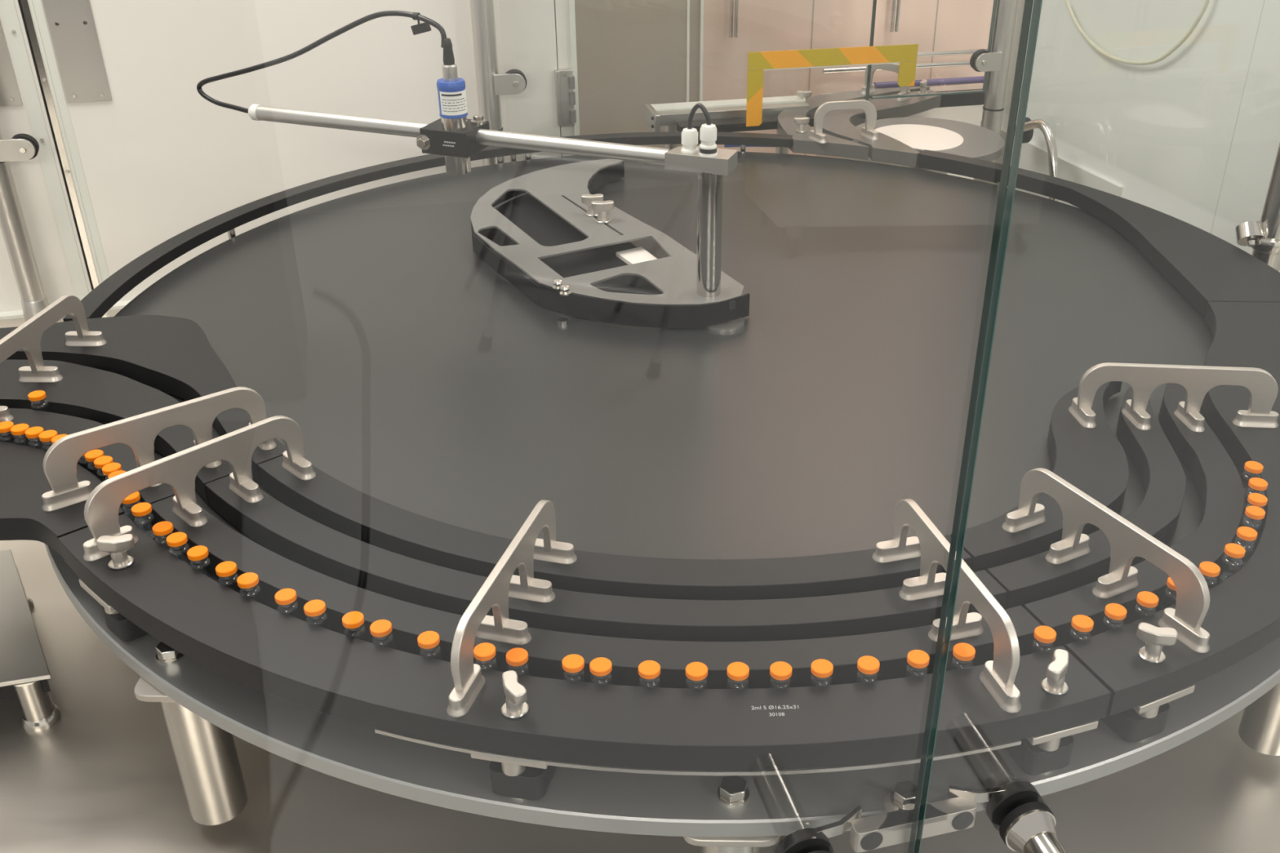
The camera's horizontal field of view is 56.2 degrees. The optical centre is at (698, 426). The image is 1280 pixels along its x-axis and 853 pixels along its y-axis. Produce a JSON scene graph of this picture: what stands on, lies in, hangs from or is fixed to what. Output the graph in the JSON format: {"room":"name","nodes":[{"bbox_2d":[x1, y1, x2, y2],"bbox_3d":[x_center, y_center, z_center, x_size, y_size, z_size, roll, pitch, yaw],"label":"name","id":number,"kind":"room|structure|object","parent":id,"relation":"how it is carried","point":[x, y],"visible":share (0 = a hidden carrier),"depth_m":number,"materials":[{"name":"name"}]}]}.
{"room":"clean room","nodes":[
{"label":"clean room","id":0,"kind":"room"},
{"bbox_2d":[0,0,579,311],"bbox_3d":[-1.256,-0.927,1.471,2.195,1.747,0.048,-7,30,-14],"label":"wall","id":1,"kind":"structure","parent":0,"point":[145,166],"depth_m":1.89,"materials":[{"name":"white paint"}]},
{"bbox_2d":[0,19,22,106],"bbox_3d":[-1.049,-0.832,1.581,0.084,0.816,0.006,-7,30,-14],"label":"cover plate","id":2,"kind":"object","parent":1,"relation":"attached to","point":[10,95],"visible":1,"depth_m":1.77,"materials":[{"name":"metal"}]},
{"bbox_2d":[0,300,131,319],"bbox_3d":[-1.261,-0.159,1.883,2.195,0.007,0.020,-7,30,-14],"label":"trim","id":3,"kind":"structure","parent":1,"relation":"attached to","point":[119,304],"depth_m":1.92,"materials":[{"name":"white metal"}]},
{"bbox_2d":[42,0,111,102],"bbox_3d":[-0.919,-0.849,1.613,0.062,0.816,0.006,-7,30,-14],"label":"cover plate","id":4,"kind":"object","parent":1,"relation":"attached to","point":[71,23],"visible":1,"depth_m":1.77,"materials":[{"name":"metal"}]},
{"bbox_2d":[574,0,993,155],"bbox_3d":[0.220,-1.350,2.259,1.240,1.747,0.054,-7,30,-14],"label":"wall","id":5,"kind":"structure","parent":0,"point":[717,63],"depth_m":2.52,"materials":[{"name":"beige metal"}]},
{"bbox_2d":[728,0,738,37],"bbox_3d":[0.073,-1.106,2.345,0.022,0.660,0.022,-7,30,-14],"label":"hanging rod","id":6,"kind":"object","parent":5,"relation":"attached to","point":[731,2],"visible":1,"depth_m":2.48,"materials":[{"name":"silver metal"}]},
{"bbox_2d":[973,0,1279,272],"bbox_3d":[0.783,-0.869,1.410,0.026,1.747,1.350,-9,31,-17],"label":"wall","id":7,"kind":"structure","parent":0,"point":[1191,135],"depth_m":1.82,"materials":[{"name":"white"}]},
{"bbox_3d":[0.551,1.161,1.344,11.750,0.030,11.133,1,29,0],"label":"floor","id":8,"kind":"structure","parent":0,"visible":0},
{"bbox_2d":[0,308,1279,852],"bbox_3d":[-0.412,0.367,1.839,3.680,0.853,1.990,-7,30,-14],"label":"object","id":9,"kind":"structure","parent":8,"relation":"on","point":[104,778],"depth_m":1.04,"materials":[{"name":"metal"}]},
{"bbox_2d":[0,128,50,321],"bbox_3d":[-1.021,-0.844,1.532,0.087,1.547,0.042,1,29,0],"label":"steel column","id":10,"kind":"structure","parent":9,"relation":"on","point":[21,147],"depth_m":1.82,"materials":[{"name":"silver metal"}]},
{"bbox_2d":[0,549,61,733],"bbox_3d":[-0.767,0.218,1.164,0.219,0.057,0.305,-17,34,-29],"label":"side table","id":11,"kind":"object","parent":9,"relation":"on","point":[24,673],"visible":1,"depth_m":1.12,"materials":[{"name":"metal"}]},
{"bbox_2d":[470,0,526,165],"bbox_3d":[-0.314,-0.934,1.708,0.084,1.547,0.042,1,29,0],"label":"steel column","id":12,"kind":"structure","parent":9,"relation":"on","point":[491,84],"depth_m":1.90,"materials":[{"name":"silver metal"}]},
{"bbox_2d":[863,0,876,119],"bbox_3d":[-0.003,-0.907,1.834,0.638,0.910,0.008,-7,30,-14],"label":"glass screen","id":13,"kind":"object","parent":12,"relation":"attached to","point":[874,2],"visible":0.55,"depth_m":2.06,"materials":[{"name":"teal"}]},
{"bbox_2d":[746,44,918,126],"bbox_3d":[0.233,-0.594,2.079,0.311,0.125,0.002,-7,30,-14],"label":"frame","id":14,"kind":"object","parent":13,"relation":"attached to","point":[760,61],"visible":1,"depth_m":2.06,"materials":[{"name":"yellow metal"}]},
{"bbox_2d":[44,543,1279,852],"bbox_3d":[0.008,0.095,1.522,1.435,0.434,1.436,1,29,0],"label":"base frame","id":15,"kind":"object","parent":9,"relation":"on","point":[202,708],"visible":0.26,"depth_m":0.85,"materials":[{"name":"metal"}]},
{"bbox_2d":[79,578,147,641],"bbox_3d":[-0.455,0.142,0.954,0.052,0.048,0.046,24,37,35],"label":"bracket","id":16,"kind":"object","parent":15,"relation":"on","point":[122,628],"visible":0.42,"depth_m":0.94,"materials":[{"name":"silver metal"}]},
{"bbox_2d":[471,751,555,800],"bbox_3d":[-0.121,0.226,0.812,0.052,0.048,0.046,6,30,9],"label":"bracket","id":17,"kind":"object","parent":15,"relation":"on","point":[514,780],"visible":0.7,"depth_m":0.80,"materials":[{"name":"silver metal"}]},
{"bbox_2d":[62,131,999,321],"bbox_3d":[-0.219,-0.326,1.773,1.310,0.070,0.470,-13,32,-23],"label":"rail","id":18,"kind":"object","parent":15,"relation":"on","point":[101,299],"visible":0.65,"depth_m":1.71,"materials":[{"name":"black plastic"}]},
{"bbox_2d":[84,151,1261,651],"bbox_3d":[0.009,-0.106,1.410,1.378,0.046,1.378,1,29,0],"label":"turntable","id":19,"kind":"object","parent":15,"relation":"on","point":[412,374],"visible":0.56,"depth_m":1.31,"materials":[{"name":"grey plastic"}]},
{"bbox_2d":[0,408,174,525],"bbox_3d":[-0.622,0.017,1.102,0.411,0.022,0.092,12,31,19],"label":"plate","id":20,"kind":"object","parent":19,"relation":"on","point":[122,454],"visible":0.23,"depth_m":1.10,"materials":[{"name":"black plastic"}]},
{"bbox_2d":[0,360,180,424],"bbox_3d":[-0.616,-0.025,1.177,0.230,0.022,0.096,11,31,18],"label":"plate","id":21,"kind":"object","parent":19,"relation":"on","point":[95,394],"depth_m":1.17,"materials":[{"name":"black plastic"}]},
{"bbox_2d":[0,386,276,557],"bbox_3d":[-0.603,0.017,1.042,0.433,0.080,0.191,5,29,7],"label":"plate","id":22,"kind":"object","parent":19,"relation":"on","point":[24,482],"depth_m":1.01,"materials":[{"name":"silver metal"}]},
{"bbox_2d":[0,315,286,484],"bbox_3d":[-0.566,-0.057,1.235,0.517,0.022,0.194,15,32,23],"label":"plate","id":23,"kind":"object","parent":19,"relation":"on","point":[172,355],"visible":0.57,"depth_m":1.25,"materials":[{"name":"black plastic"}]},
{"bbox_2d":[0,294,106,422],"bbox_3d":[-0.661,-0.050,1.137,0.042,0.060,0.282,3,29,4],"label":"bracket","id":24,"kind":"object","parent":23,"relation":"on","point":[27,337],"visible":1,"depth_m":1.19,"materials":[{"name":"metal"}]},
{"bbox_2d":[131,502,160,544],"bbox_3d":[-0.453,0.082,0.980,0.016,0.037,0.016,1,29,0],"label":"vial","id":25,"kind":"object","parent":19,"relation":"on","point":[140,510],"visible":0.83,"depth_m":0.97,"materials":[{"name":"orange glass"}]},
{"bbox_2d":[151,521,182,559],"bbox_3d":[-0.426,0.095,0.957,0.016,0.037,0.016,1,29,0],"label":"vial","id":26,"kind":"object","parent":19,"relation":"on","point":[162,530],"visible":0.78,"depth_m":0.95,"materials":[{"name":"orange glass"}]},
{"bbox_2d":[154,425,194,457],"bbox_3d":[-0.478,0.023,1.095,0.047,0.022,0.051,11,31,18],"label":"plate","id":27,"kind":"object","parent":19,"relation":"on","point":[172,440],"depth_m":1.10,"materials":[{"name":"black plastic"}]},
{"bbox_2d":[166,532,195,566],"bbox_3d":[-0.409,0.102,0.944,0.016,0.037,0.016,1,29,0],"label":"vial","id":28,"kind":"object","parent":19,"relation":"on","point":[177,540],"visible":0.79,"depth_m":0.93,"materials":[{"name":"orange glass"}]},
{"bbox_2d":[186,545,215,578],"bbox_3d":[-0.386,0.112,0.928,0.016,0.037,0.016,1,29,0],"label":"vial","id":29,"kind":"object","parent":19,"relation":"on","point":[196,554],"visible":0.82,"depth_m":0.92,"materials":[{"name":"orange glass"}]},
{"bbox_2d":[195,460,232,504],"bbox_3d":[-0.420,0.056,1.036,0.046,0.022,0.062,11,31,18],"label":"plate","id":30,"kind":"object","parent":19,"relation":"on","point":[206,475],"depth_m":1.04,"materials":[{"name":"black plastic"}]},
{"bbox_2d":[215,560,243,592],"bbox_3d":[-0.357,0.122,0.910,0.016,0.037,0.016,1,29,0],"label":"vial","id":31,"kind":"object","parent":19,"relation":"on","point":[225,570],"visible":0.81,"depth_m":0.90,"materials":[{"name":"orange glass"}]},
{"bbox_2d":[236,572,264,602],"bbox_3d":[-0.336,0.129,0.898,0.016,0.037,0.016,1,29,0],"label":"vial","id":32,"kind":"object","parent":19,"relation":"on","point":[249,581],"visible":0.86,"depth_m":0.89,"materials":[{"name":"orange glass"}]},
{"bbox_2d":[274,588,302,619],"bbox_3d":[-0.302,0.139,0.882,0.016,0.037,0.016,1,29,0],"label":"vial","id":33,"kind":"object","parent":19,"relation":"on","point":[285,597],"visible":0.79,"depth_m":0.87,"materials":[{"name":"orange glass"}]},
{"bbox_2d":[83,415,512,577],"bbox_3d":[-0.315,0.065,0.964,0.332,0.080,0.190,7,30,10],"label":"plate","id":34,"kind":"object","parent":19,"relation":"on","point":[322,498],"depth_m":0.97,"materials":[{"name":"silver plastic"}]},
{"bbox_2d":[151,495,462,662],"bbox_3d":[-0.313,0.120,0.925,0.320,0.022,0.147,7,30,10],"label":"plate","id":35,"kind":"object","parent":19,"relation":"on","point":[275,572],"depth_m":0.90,"materials":[{"name":"black plastic"}]},
{"bbox_2d":[303,600,330,629],"bbox_3d":[-0.277,0.145,0.870,0.016,0.037,0.016,1,29,0],"label":"vial","id":36,"kind":"object","parent":19,"relation":"on","point":[313,609],"visible":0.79,"depth_m":0.86,"materials":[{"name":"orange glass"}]},
{"bbox_2d":[204,475,487,615],"bbox_3d":[-0.296,0.099,0.962,0.283,0.022,0.137,7,30,10],"label":"plate","id":37,"kind":"object","parent":19,"relation":"on","point":[268,522],"depth_m":0.94,"materials":[{"name":"black plastic"}]},
{"bbox_2d":[342,611,368,639],"bbox_3d":[-0.246,0.152,0.859,0.016,0.037,0.016,1,29,0],"label":"vial","id":38,"kind":"object","parent":19,"relation":"on","point":[353,620],"visible":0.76,"depth_m":0.85,"materials":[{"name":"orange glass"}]},
{"bbox_2d":[369,619,395,648],"bbox_3d":[-0.224,0.157,0.851,0.016,0.037,0.016,1,29,0],"label":"vial","id":39,"kind":"object","parent":19,"relation":"on","point":[380,629],"visible":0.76,"depth_m":0.84,"materials":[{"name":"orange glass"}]},
{"bbox_2d":[417,631,443,660],"bbox_3d":[-0.188,0.163,0.841,0.016,0.037,0.016,1,29,0],"label":"vial","id":40,"kind":"object","parent":19,"relation":"on","point":[428,641],"visible":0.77,"depth_m":0.83,"materials":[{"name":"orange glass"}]},
{"bbox_2d":[473,642,497,666],"bbox_3d":[-0.147,0.169,0.830,0.016,0.037,0.016,1,29,0],"label":"vial","id":41,"kind":"object","parent":19,"relation":"on","point":[483,653],"visible":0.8,"depth_m":0.82,"materials":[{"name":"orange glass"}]},
{"bbox_2d":[506,648,530,675],"bbox_3d":[-0.124,0.172,0.826,0.016,0.037,0.016,1,29,0],"label":"vial","id":42,"kind":"object","parent":19,"relation":"on","point":[516,658],"visible":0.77,"depth_m":0.81,"materials":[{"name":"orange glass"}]},
{"bbox_2d":[561,653,586,682],"bbox_3d":[-0.086,0.175,0.821,0.016,0.037,0.016,1,29,0],"label":"vial","id":43,"kind":"object","parent":19,"relation":"on","point":[573,664],"visible":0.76,"depth_m":0.81,"materials":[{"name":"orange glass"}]},
{"bbox_2d":[57,498,1111,776],"bbox_3d":[-0.114,0.115,0.881,0.808,0.083,0.272,7,30,10],"label":"plate","id":44,"kind":"object","parent":19,"relation":"on","point":[401,695],"depth_m":0.80,"materials":[{"name":"black plastic"}]},
{"bbox_2d":[96,533,134,569],"bbox_3d":[-0.446,0.096,0.918,0.026,0.023,0.018,-3,29,-7],"label":"screw","id":45,"kind":"object","parent":44,"relation":"on","point":[117,546],"visible":1,"depth_m":0.91,"materials":[{"name":"silver metal"}]},
{"bbox_2d":[108,555,133,569],"bbox_3d":[-0.446,0.105,0.923,0.018,0.002,0.018,-3,29,-7],"label":"washer","id":46,"kind":"object","parent":45,"relation":"in","point":[117,562],"depth_m":0.92,"materials":[{"name":"silver metal"}]},
{"bbox_2d":[501,670,528,719],"bbox_3d":[-0.121,0.176,0.781,0.018,0.023,0.026,-14,32,-24],"label":"screw","id":47,"kind":"object","parent":44,"relation":"on","point":[515,706],"visible":1,"depth_m":0.78,"materials":[{"name":"silver metal"}]},
{"bbox_2d":[501,702,528,719],"bbox_3d":[-0.121,0.186,0.786,0.018,0.002,0.018,-14,32,-24],"label":"washer","id":48,"kind":"object","parent":47,"relation":"in","point":[509,710],"depth_m":0.78,"materials":[{"name":"silver metal"}]},
{"bbox_2d":[1040,648,1068,696],"bbox_3d":[0.242,0.167,0.806,0.018,0.023,0.026,15,32,24],"label":"screw","id":49,"kind":"object","parent":44,"relation":"on","point":[1054,684],"visible":1,"depth_m":0.80,"materials":[{"name":"silver metal"}]},
{"bbox_2d":[1040,677,1068,696],"bbox_3d":[0.241,0.176,0.811,0.018,0.002,0.018,15,32,24],"label":"washer","id":50,"kind":"object","parent":49,"relation":"in","point":[1060,688],"depth_m":0.81,"materials":[{"name":"silver metal"}]},
{"bbox_2d":[589,657,613,682],"bbox_3d":[-0.067,0.177,0.818,0.016,0.037,0.016,1,29,0],"label":"vial","id":51,"kind":"object","parent":19,"relation":"on","point":[600,668],"visible":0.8,"depth_m":0.81,"materials":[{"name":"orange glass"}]},
{"bbox_2d":[470,158,750,332],"bbox_3d":[-0.155,-0.251,1.577,0.276,0.040,0.600,-9,31,-16],"label":"diverter","id":52,"kind":"object","parent":19,"relation":"on","point":[542,241],"visible":0.95,"depth_m":1.51,"materials":[{"name":"black metal"}]},
{"bbox_2d":[581,193,603,217],"bbox_3d":[-0.144,-0.300,1.619,0.030,0.027,0.021,-3,29,-7],"label":"screw","id":53,"kind":"object","parent":52,"relation":"on","point":[587,199],"visible":0.7,"depth_m":1.61,"materials":[{"name":"silver metal"}]},
{"bbox_2d":[591,200,613,223],"bbox_3d":[-0.128,-0.287,1.596,0.030,0.027,0.021,-3,29,-7],"label":"screw","id":54,"kind":"object","parent":52,"relation":"on","point":[602,207],"visible":1,"depth_m":1.59,"materials":[{"name":"silver metal"}]},
{"bbox_2d":[664,123,737,297],"bbox_3d":[0.002,-0.246,1.352,0.073,0.197,0.039,10,30,16],"label":"pillar","id":55,"kind":"structure","parent":52,"relation":"on","point":[711,162],"depth_m":1.32,"materials":[{"name":"silver metal"}]},
{"bbox_2d":[248,103,671,164],"bbox_3d":[-0.294,-0.346,1.410,0.551,0.020,0.020,10,30,16],"label":"rod","id":56,"kind":"object","parent":55,"relation":"attached to","point":[655,155],"visible":0.83,"depth_m":1.39,"materials":[{"name":"metal"}]},
{"bbox_2d":[416,114,489,158],"bbox_3d":[-0.288,-0.343,1.400,0.066,0.038,0.067,10,30,16],"label":"clamp","id":57,"kind":"object","parent":56,"relation":"attached to","point":[433,140],"visible":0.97,"depth_m":1.38,"materials":[{"name":"black"}]},
{"bbox_2d":[436,37,471,174],"bbox_3d":[-0.282,-0.367,1.373,0.032,0.152,0.032,1,29,0],"label":"sensor","id":58,"kind":"object","parent":57,"relation":"attached to","point":[451,91],"visible":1,"depth_m":1.36,"materials":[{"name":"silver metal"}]},
{"bbox_2d":[196,10,446,113],"bbox_3d":[-0.456,-0.430,1.417,0.373,0.141,0.009,12,31,19],"label":"cable","id":59,"kind":"object","parent":58,"relation":"attached to","point":[424,27],"visible":1,"depth_m":1.40,"materials":[{"name":"black plastic"}]},
{"bbox_2d":[637,660,660,686],"bbox_3d":[-0.034,0.178,0.816,0.016,0.037,0.016,1,29,0],"label":"vial","id":60,"kind":"object","parent":19,"relation":"on","point":[649,671],"visible":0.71,"depth_m":0.81,"materials":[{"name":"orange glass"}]},
{"bbox_2d":[684,662,708,688],"bbox_3d":[-0.002,0.179,0.815,0.016,0.037,0.016,1,29,0],"label":"vial","id":61,"kind":"object","parent":19,"relation":"on","point":[695,672],"visible":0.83,"depth_m":0.80,"materials":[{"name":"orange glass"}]},
{"bbox_2d":[473,624,937,688],"bbox_3d":[0.004,0.164,0.852,0.321,0.022,0.118,7,30,10],"label":"plate","id":62,"kind":"object","parent":19,"relation":"on","point":[544,649],"depth_m":0.84,"materials":[{"name":"black plastic"}]},
{"bbox_2d":[508,586,943,641],"bbox_3d":[0.018,0.143,0.890,0.317,0.022,0.110,7,30,10],"label":"rail","id":63,"kind":"object","parent":19,"relation":"on","point":[880,611],"depth_m":0.88,"materials":[{"name":"black plastic"}]},
{"bbox_2d":[533,548,920,599],"bbox_3d":[0.020,0.120,0.931,0.296,0.022,0.107,7,30,10],"label":"rail","id":64,"kind":"object","parent":19,"relation":"on","point":[855,571],"depth_m":0.92,"materials":[{"name":"black plastic"}]},
{"bbox_2d":[725,662,749,688],"bbox_3d":[0.026,0.179,0.815,0.016,0.037,0.016,1,29,0],"label":"vial","id":65,"kind":"object","parent":19,"relation":"on","point":[737,672],"visible":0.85,"depth_m":0.81,"materials":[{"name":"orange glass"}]},
{"bbox_2d":[768,661,791,688],"bbox_3d":[0.055,0.179,0.816,0.016,0.037,0.016,1,29,0],"label":"vial","id":66,"kind":"object","parent":19,"relation":"on","point":[780,672],"visible":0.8,"depth_m":0.81,"materials":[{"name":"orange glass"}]},
{"bbox_2d":[808,658,833,684],"bbox_3d":[0.083,0.178,0.819,0.016,0.037,0.016,1,29,0],"label":"vial","id":67,"kind":"object","parent":19,"relation":"on","point":[821,669],"visible":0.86,"depth_m":0.81,"materials":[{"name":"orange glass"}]},
{"bbox_2d":[777,63,929,159],"bbox_3d":[0.267,-0.590,2.146,0.202,0.082,0.465,12,31,19],"label":"guide","id":68,"kind":"object","parent":19,"relation":"on","point":[801,143],"depth_m":2.07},
{"bbox_2d":[854,655,879,683],"bbox_3d":[0.116,0.177,0.822,0.016,0.037,0.016,1,29,0],"label":"vial","id":69,"kind":"object","parent":19,"relation":"on","point":[868,666],"visible":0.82,"depth_m":0.81,"materials":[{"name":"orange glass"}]},
{"bbox_2d":[808,89,941,166],"bbox_3d":[0.313,-0.570,2.108,0.201,0.084,0.438,8,30,13],"label":"guide","id":70,"kind":"object","parent":19,"relation":"on","point":[842,124],"depth_m":1.99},
{"bbox_2d":[903,649,929,677],"bbox_3d":[0.150,0.174,0.828,0.016,0.037,0.016,1,29,0],"label":"vial","id":71,"kind":"object","parent":19,"relation":"on","point":[917,660],"visible":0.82,"depth_m":0.82,"materials":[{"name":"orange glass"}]},
{"bbox_2d":[949,643,975,670],"bbox_3d":[0.183,0.170,0.835,0.016,0.037,0.016,1,29,0],"label":"vial","id":72,"kind":"object","parent":19,"relation":"on","point":[963,653],"visible":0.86,"depth_m":0.82,"materials":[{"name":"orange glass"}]},
{"bbox_2d":[1029,626,1056,653],"bbox_3d":[0.245,0.161,0.853,0.016,0.037,0.016,1,29,0],"label":"vial","id":73,"kind":"object","parent":19,"relation":"on","point":[1043,635],"visible":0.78,"depth_m":0.84,"materials":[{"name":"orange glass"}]},
{"bbox_2d":[1066,614,1093,644],"bbox_3d":[0.275,0.155,0.864,0.016,0.037,0.016,1,29,0],"label":"vial","id":74,"kind":"object","parent":19,"relation":"on","point":[1082,624],"visible":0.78,"depth_m":0.85,"materials":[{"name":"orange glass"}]},
{"bbox_2d":[986,386,1186,609],"bbox_3d":[0.376,0.056,1.053,0.103,0.022,0.426,19,34,29],"label":"plate","id":75,"kind":"object","parent":19,"relation":"on","point":[1032,579],"visible":0.77,"depth_m":0.99,"materials":[{"name":"black plastic"}]},
{"bbox_2d":[918,149,1279,317],"bbox_3d":[0.560,-0.290,1.677,0.172,0.022,0.704,-11,31,-20],"label":"plate","id":76,"kind":"object","parent":19,"relation":"on","point":[1205,268],"visible":0.94,"depth_m":1.58,"materials":[{"name":"black plastic"}]},
{"bbox_2d":[1023,560,1176,650],"bbox_3d":[0.300,0.142,0.898,0.093,0.022,0.151,18,33,28],"label":"plate","id":77,"kind":"object","parent":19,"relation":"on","point":[1056,612],"depth_m":0.90,"materials":[{"name":"black plastic"}]},
{"bbox_2d":[1098,603,1127,633],"bbox_3d":[0.303,0.149,0.876,0.016,0.037,0.016,1,29,0],"label":"vial","id":78,"kind":"object","parent":19,"relation":"on","point":[1114,612],"visible":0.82,"depth_m":0.87,"materials":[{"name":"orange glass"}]},
{"bbox_2d":[950,362,1279,572],"bbox_3d":[0.385,0.026,1.047,0.201,0.080,0.395,18,33,28],"label":"plate","id":79,"kind":"object","parent":19,"relation":"on","point":[1093,460],"depth_m":1.11,"materials":[{"name":"black plastic"}]},
{"bbox_2d":[1002,302,1279,715],"bbox_3d":[0.488,-0.003,1.102,0.291,0.080,0.803,15,32,24],"label":"plate","id":80,"kind":"object","parent":19,"relation":"on","point":[1242,618],"depth_m":0.90,"materials":[{"name":"black plastic"}]},
{"bbox_2d":[1136,622,1177,663],"bbox_3d":[0.319,0.151,0.835,0.026,0.023,0.018,10,30,16],"label":"screw","id":81,"kind":"object","parent":80,"relation":"on","point":[1155,637],"visible":1,"depth_m":0.83,"materials":[{"name":"silver metal"}]},
{"bbox_2d":[1137,646,1165,663],"bbox_3d":[0.319,0.161,0.841,0.018,0.002,0.018,10,30,16],"label":"washer","id":82,"kind":"object","parent":81,"relation":"in","point":[1152,655],"depth_m":0.83,"materials":[{"name":"silver metal"}]},
{"bbox_2d":[1130,591,1158,620],"bbox_3d":[0.331,0.142,0.890,0.016,0.037,0.016,1,29,0],"label":"vial","id":83,"kind":"object","parent":19,"relation":"on","point":[1148,601],"visible":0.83,"depth_m":0.88,"materials":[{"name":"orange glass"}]},
{"bbox_2d":[1159,383,1244,570],"bbox_3d":[0.441,0.044,1.076,0.115,0.022,0.318,18,33,28],"label":"plate","id":84,"kind":"object","parent":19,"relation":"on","point":[1204,456],"depth_m":1.05,"materials":[{"name":"black plastic"}]},
{"bbox_2d":[1198,561,1220,586],"bbox_3d":[0.391,0.123,0.924,0.016,0.037,0.016,1,29,0],"label":"vial","id":85,"kind":"object","parent":19,"relation":"on","point":[1209,570],"visible":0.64,"depth_m":0.91,"materials":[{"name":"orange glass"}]},
{"bbox_2d":[1214,543,1245,581],"bbox_3d":[0.420,0.112,0.945,0.016,0.037,0.016,1,29,0],"label":"vial","id":86,"kind":"object","parent":19,"relation":"on","point":[1234,552],"visible":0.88,"depth_m":0.94,"materials":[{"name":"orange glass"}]},
{"bbox_2d":[1226,526,1257,570],"bbox_3d":[0.439,0.100,0.966,0.016,0.037,0.016,1,29,0],"label":"vial","id":87,"kind":"object","parent":19,"relation":"on","point":[1246,535],"visible":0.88,"depth_m":0.96,"materials":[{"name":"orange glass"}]},
{"bbox_2d":[1235,506,1265,551],"bbox_3d":[0.459,0.085,0.993,0.016,0.037,0.016,1,29,0],"label":"vial","id":88,"kind":"object","parent":19,"relation":"on","point":[1253,513],"visible":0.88,"depth_m":0.98,"materials":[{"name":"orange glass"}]},
{"bbox_2d":[1239,493,1267,534],"bbox_3d":[0.469,0.075,1.011,0.016,0.037,0.016,1,29,0],"label":"vial","id":89,"kind":"object","parent":19,"relation":"on","point":[1257,500],"visible":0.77,"depth_m":1.00,"materials":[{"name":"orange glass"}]},
{"bbox_2d":[1244,477,1267,522],"bbox_3d":[0.479,0.063,1.033,0.016,0.037,0.016,1,29,0],"label":"vial","id":90,"kind":"object","parent":19,"relation":"on","point":[1256,485],"visible":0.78,"depth_m":1.02,"materials":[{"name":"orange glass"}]},
{"bbox_2d":[849,780,977,852],"bbox_3d":[0.142,0.258,0.806,0.088,0.028,0.030,-7,30,-14],"label":"mounting bracket","id":91,"kind":"object","parent":15,"relation":"attached to","point":[892,827],"visible":0.92,"depth_m":0.80,"materials":[{"name":"metal"}]},
{"bbox_2d":[889,789,921,812],"bbox_3d":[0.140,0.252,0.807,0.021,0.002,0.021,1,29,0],"label":"bolt","id":92,"kind":"object","parent":91,"relation":"in","point":[900,800],"depth_m":0.80,"materials":[{"name":"silver metal"}]},
{"bbox_2d":[1004,720,1098,775],"bbox_3d":[0.241,0.215,0.838,0.052,0.048,0.046,-9,31,-17],"label":"bracket","id":93,"kind":"object","parent":15,"relation":"on","point":[1048,753],"visible":0.59,"depth_m":0.83,"materials":[{"name":"silver metal"}]},
{"bbox_2d":[1100,684,1195,742],"bbox_3d":[0.319,0.200,0.867,0.052,0.048,0.046,-13,32,-23],"label":"bracket","id":94,"kind":"object","parent":15,"relation":"on","point":[1137,724],"visible":0.59,"depth_m":0.86,"materials":[{"name":"silver metal"}]},
{"bbox_2d":[644,95,813,154],"bbox_3d":[0.055,-0.455,2.182,0.295,0.257,0.100,-7,30,-13],"label":"metal cylinder","id":95,"kind":"object","parent":9,"relation":"on","point":[727,115],"visible":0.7,"depth_m":2.11,"materials":[{"name":"metal"}]},
{"bbox_2d":[815,48,987,179],"bbox_3d":[0.482,-0.636,2.509,0.450,0.262,0.170,-7,30,-14],"label":"conveyor","id":96,"kind":"object","parent":9,"relation":"on","point":[967,108],"visible":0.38,"depth_m":2.45,"materials":[{"name":"silver metal"}]},
{"bbox_2d":[774,0,1033,852],"bbox_3d":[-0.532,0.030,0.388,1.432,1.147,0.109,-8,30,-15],"label":"glass panel edge","id":97,"kind":"object","parent":9,"relation":"on","point":[811,840],"visible":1,"depth_m":0.66,"materials":[{"name":"teal"}]},
{"bbox_2d":[852,117,1004,174],"bbox_3d":[0.391,-0.401,2.073,0.256,0.216,0.210,15,32,24],"label":"disc","id":98,"kind":"object","parent":9,"relation":"on","point":[921,134],"visible":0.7,"depth_m":2.01,"materials":[{"name":"metal"}]},
{"bbox_2d":[914,0,1066,852],"bbox_3d":[0.903,-0.153,0.747,1.544,1.147,0.109,-7,30,-13],"label":"glass panel edge","id":99,"kind":"object","parent":9,"relation":"on","point":[1024,824],"visible":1,"depth_m":0.74,"materials":[{"name":"teal"}]},
{"bbox_2d":[969,0,1017,184],"bbox_3d":[0.526,-1.044,1.923,0.082,1.547,0.045,-8,30,-15],"label":"steel column","id":100,"kind":"structure","parent":9,"relation":"on","point":[997,62],"depth_m":2.12,"materials":[{"name":"silver metal"}]},
{"bbox_2d":[871,0,997,99],"bbox_3d":[0.417,-0.976,1.931,0.221,0.875,0.008,-7,30,-14],"label":"glass screen","id":101,"kind":"object","parent":100,"relation":"attached to","point":[994,6],"visible":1,"depth_m":2.13,"materials":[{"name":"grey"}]},
{"bbox_2d":[1014,116,1058,201],"bbox_3d":[0.646,-0.770,1.689,0.064,0.994,0.723,-8,30,-16],"label":"pipe","id":102,"kind":"object","parent":100,"relation":"attached to","point":[1029,125],"visible":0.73,"depth_m":1.98,"materials":[{"name":"silver metal"}]},
{"bbox_2d":[1064,0,1209,65],"bbox_3d":[0.665,-0.637,1.845,0.007,0.147,0.334,-9,31,-17],"label":"hose","id":103,"kind":"object","parent":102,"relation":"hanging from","point":[1187,35],"visible":1,"depth_m":1.84,"materials":[{"name":"beige plastic"}]},
{"bbox_2d":[1235,142,1279,271],"bbox_3d":[0.743,-0.698,1.309,0.071,1.547,0.048,1,29,0],"label":"steel column","id":104,"kind":"structure","parent":9,"relation":"on","point":[1263,236],"depth_m":1.54,"materials":[{"name":"grey metal"}]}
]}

